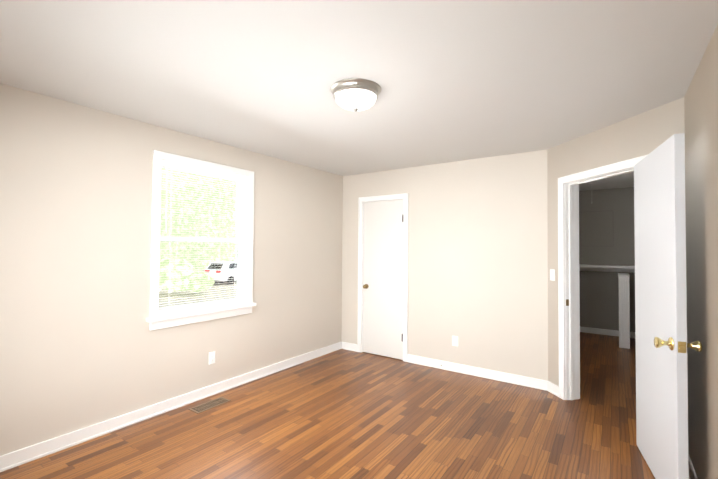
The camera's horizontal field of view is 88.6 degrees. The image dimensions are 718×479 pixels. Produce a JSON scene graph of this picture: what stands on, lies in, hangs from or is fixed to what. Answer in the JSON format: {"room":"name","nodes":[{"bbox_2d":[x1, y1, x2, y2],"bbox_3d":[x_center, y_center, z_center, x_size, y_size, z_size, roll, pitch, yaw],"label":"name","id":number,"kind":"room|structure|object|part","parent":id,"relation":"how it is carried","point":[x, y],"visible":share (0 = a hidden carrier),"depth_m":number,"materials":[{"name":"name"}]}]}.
{"room":"empty bedroom","nodes":[
{"label":"empty bedroom","id":0,"kind":"room"},
{"bbox_2d":[0,83,342,455],"bbox_3d":[-1.623,0.263,3.378,0.170,2.440,4.890,0,-2,35],"label":"wall","id":1,"kind":"structure","parent":0,"point":[82,345],"depth_m":2.83,"materials":[{"name":"paint"}]},
{"bbox_2d":[146,150,255,330],"bbox_3d":[-1.487,0.015,3.534,0.218,1.506,1.103,0,-2,35],"label":"window","id":2,"kind":"structure","parent":1,"relation":"in","point":[156,320],"depth_m":3.51,"materials":[{"name":"white"}]},
{"bbox_2d":[159,161,245,315],"bbox_3d":[-1.462,-0.005,3.517,0.040,1.331,0.903,0,-2,35],"label":"window blind","id":3,"kind":"object","parent":2,"relation":"attached to","point":[195,169],"visible":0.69,"depth_m":3.46,"materials":[{"name":"white plastic"}]},
{"bbox_2d":[208,351,214,364],"bbox_3d":[-1.408,1.134,3.523,0.008,0.114,0.070,0,-2,35],"label":"outlet","id":4,"kind":"object","parent":1,"relation":"attached to","point":[211,357],"visible":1,"depth_m":3.52,"materials":[{"name":"white plastic"}]},
{"bbox_2d":[0,341,696,478],"bbox_3d":[-0.097,1.422,2.288,3.565,0.097,4.612,0,-2,35],"label":"baseboard","id":5,"kind":"structure","parent":1,"relation":"attached to","point":[13,459],"depth_m":3.40,"materials":[{"name":"white wood"}]},
{"bbox_2d":[0,332,654,478],"bbox_3d":[1.565,1.596,3.924,4.770,0.150,9.600,0,-2,35],"label":"floor","id":6,"kind":"structure","parent":0,"point":[343,414],"depth_m":2.85,"materials":[{"name":"brown wood"}]},
{"bbox_2d":[189,397,230,413],"bbox_3d":[-1.335,1.481,3.300,0.147,0.006,0.330,0,-2,35],"label":"floor vent","id":7,"kind":"object","parent":6,"relation":"in","point":[203,407],"visible":1,"depth_m":3.28,"materials":[{"name":"brown metal"}]},
{"bbox_2d":[0,0,717,190],"bbox_3d":[1.585,-0.993,3.983,4.770,0.150,9.600,0,-2,35],"label":"ceiling","id":8,"kind":"structure","parent":0,"point":[458,80],"depth_m":2.08,"materials":[{"name":"paint"}]},
{"bbox_2d":[330,78,380,111],"bbox_3d":[-0.021,-0.895,2.369,0.327,0.142,0.327,0,-2,35],"label":"ceiling light","id":9,"kind":"object","parent":8,"relation":"attached to","point":[355,94],"visible":1,"depth_m":2.27,"materials":[{"name":"white glass"}]},
{"bbox_3d":[-0.021,-0.879,2.369,0.269,0.078,0.269,0,-2,35],"label":"lamp shade","id":10,"kind":"part","parent":9,"relation":"part of","materials":[{"name":"white glass"}]},
{"bbox_2d":[341,150,547,380],"bbox_3d":[0.861,0.309,4.546,2.861,2.440,0.140,0,-2,35],"label":"wall","id":11,"kind":"structure","parent":0,"point":[478,257],"depth_m":4.17,"materials":[{"name":"paint"}]},
{"bbox_2d":[357,193,408,361],"bbox_3d":[0.341,0.477,4.887,0.756,2.113,0.164,0,-2,35],"label":"trim","id":12,"kind":"structure","parent":11,"relation":"attached to","point":[362,200],"depth_m":4.84,"materials":[{"name":"white wood"}]},
{"bbox_2d":[363,199,403,359],"bbox_3d":[0.300,0.505,4.827,0.614,2.032,0.103,0,-2,35],"label":"closet door","id":13,"kind":"structure","parent":11,"relation":"in","point":[383,282],"depth_m":4.83,"materials":[{"name":"white wood"}]},
{"bbox_2d":[452,336,457,345],"bbox_3d":[1.112,1.175,4.257,0.070,0.114,0.008,0,-2,35],"label":"outlet","id":14,"kind":"object","parent":11,"relation":"attached to","point":[454,340],"visible":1,"depth_m":4.26,"materials":[{"name":"white plastic"}]},
{"bbox_2d":[579,187,634,331],"bbox_3d":[3.227,0.322,4.274,2.220,2.440,4.370,0,-2,35],"label":"wall","id":15,"kind":"structure","parent":0,"point":[599,299],"depth_m":6.14,"materials":[{"name":"paint"}]},
{"bbox_2d":[579,264,635,338],"bbox_3d":[4.324,1.004,5.848,1.980,1.165,0.263,0,-2,35],"label":"trim","id":16,"kind":"structure","parent":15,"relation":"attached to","point":[582,267],"depth_m":6.10,"materials":[{"name":"white wood"}]},
{"bbox_2d":[618,273,630,348],"bbox_3d":[3.999,1.052,5.555,0.136,1.052,0.570,0,-2,35],"label":"post","id":17,"kind":"object","parent":15,"relation":"attached to","point":[624,334],"depth_m":5.32,"materials":[{"name":"white wood"}]},
{"bbox_2d":[547,97,688,453],"bbox_3d":[2.102,0.286,3.086,0.140,2.440,1.335,1,-1,-10],"label":"wall","id":18,"kind":"structure","parent":0,"point":[645,133],"depth_m":3.18,"materials":[{"name":"paint"}]},
{"bbox_2d":[550,269,554,280],"bbox_3d":[1.924,0.353,3.658,0.052,0.114,0.052,0,-2,35],"label":"switch plate","id":19,"kind":"object","parent":18,"relation":"attached to","point":[552,274],"visible":1,"depth_m":3.65,"materials":[{"name":"white plastic"}]},
{"bbox_2d":[558,155,646,399],"bbox_3d":[2.097,0.450,3.089,0.182,2.113,0.966,1,-1,-10],"label":"door frame","id":20,"kind":"structure","parent":18,"relation":"attached to","point":[569,289],"depth_m":3.49,"materials":[{"name":"white wood"}]},
{"bbox_2d":[634,133,701,478],"bbox_3d":[1.891,0.461,2.282,0.252,2.030,0.827,0,-2,35],"label":"door","id":21,"kind":"structure","parent":18,"relation":"in","point":[662,345],"depth_m":2.14,"materials":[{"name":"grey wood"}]},
{"bbox_3d":[1.711,0.566,1.974,0.198,0.072,0.121,0,-2,35],"label":"knob","id":22,"kind":"part","parent":21,"relation":"part of","materials":[{"name":"gold metal"}]},
{"bbox_2d":[684,24,717,478],"bbox_3d":[1.154,0.228,0.855,0.140,2.440,3.906,0,-2,35],"label":"wall","id":23,"kind":"structure","parent":0,"point":[701,139],"depth_m":1.96,"materials":[{"name":"paint"}]},
{"label":"outside","id":24,"kind":"structure","parent":0,"visible":0},
{"bbox_2d":[159,270,236,306],"bbox_3d":[-23.308,3.225,33.786,69.500,0.001,110.000,0,-2,35],"label":"ground","id":25,"kind":"structure","parent":24,"point":[200,294],"depth_m":19.86,"materials":[{"name":"white"}]},
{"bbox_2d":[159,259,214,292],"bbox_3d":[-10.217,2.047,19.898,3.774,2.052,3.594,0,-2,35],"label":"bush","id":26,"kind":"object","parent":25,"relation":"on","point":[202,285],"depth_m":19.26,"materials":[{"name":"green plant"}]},
{"bbox_2d":[204,261,236,284],"bbox_3d":[-8.952,2.384,27.038,1.856,1.598,4.410,0,-1,29],"label":"car","id":27,"kind":"object","parent":25,"relation":"on","point":[230,269],"depth_m":25.28,"materials":[{"name":"white"}]},
{"bbox_3d":[-9.171,1.874,26.643,2.007,0.400,3.374,0,-2,35],"label":"panel","id":28,"kind":"part","parent":27,"relation":"part of","materials":[{"name":"clear glass"}]},
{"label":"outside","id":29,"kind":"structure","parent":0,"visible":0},
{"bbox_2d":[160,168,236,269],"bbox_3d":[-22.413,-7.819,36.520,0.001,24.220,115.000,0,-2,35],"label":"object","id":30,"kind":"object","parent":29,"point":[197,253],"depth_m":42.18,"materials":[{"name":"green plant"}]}
]}

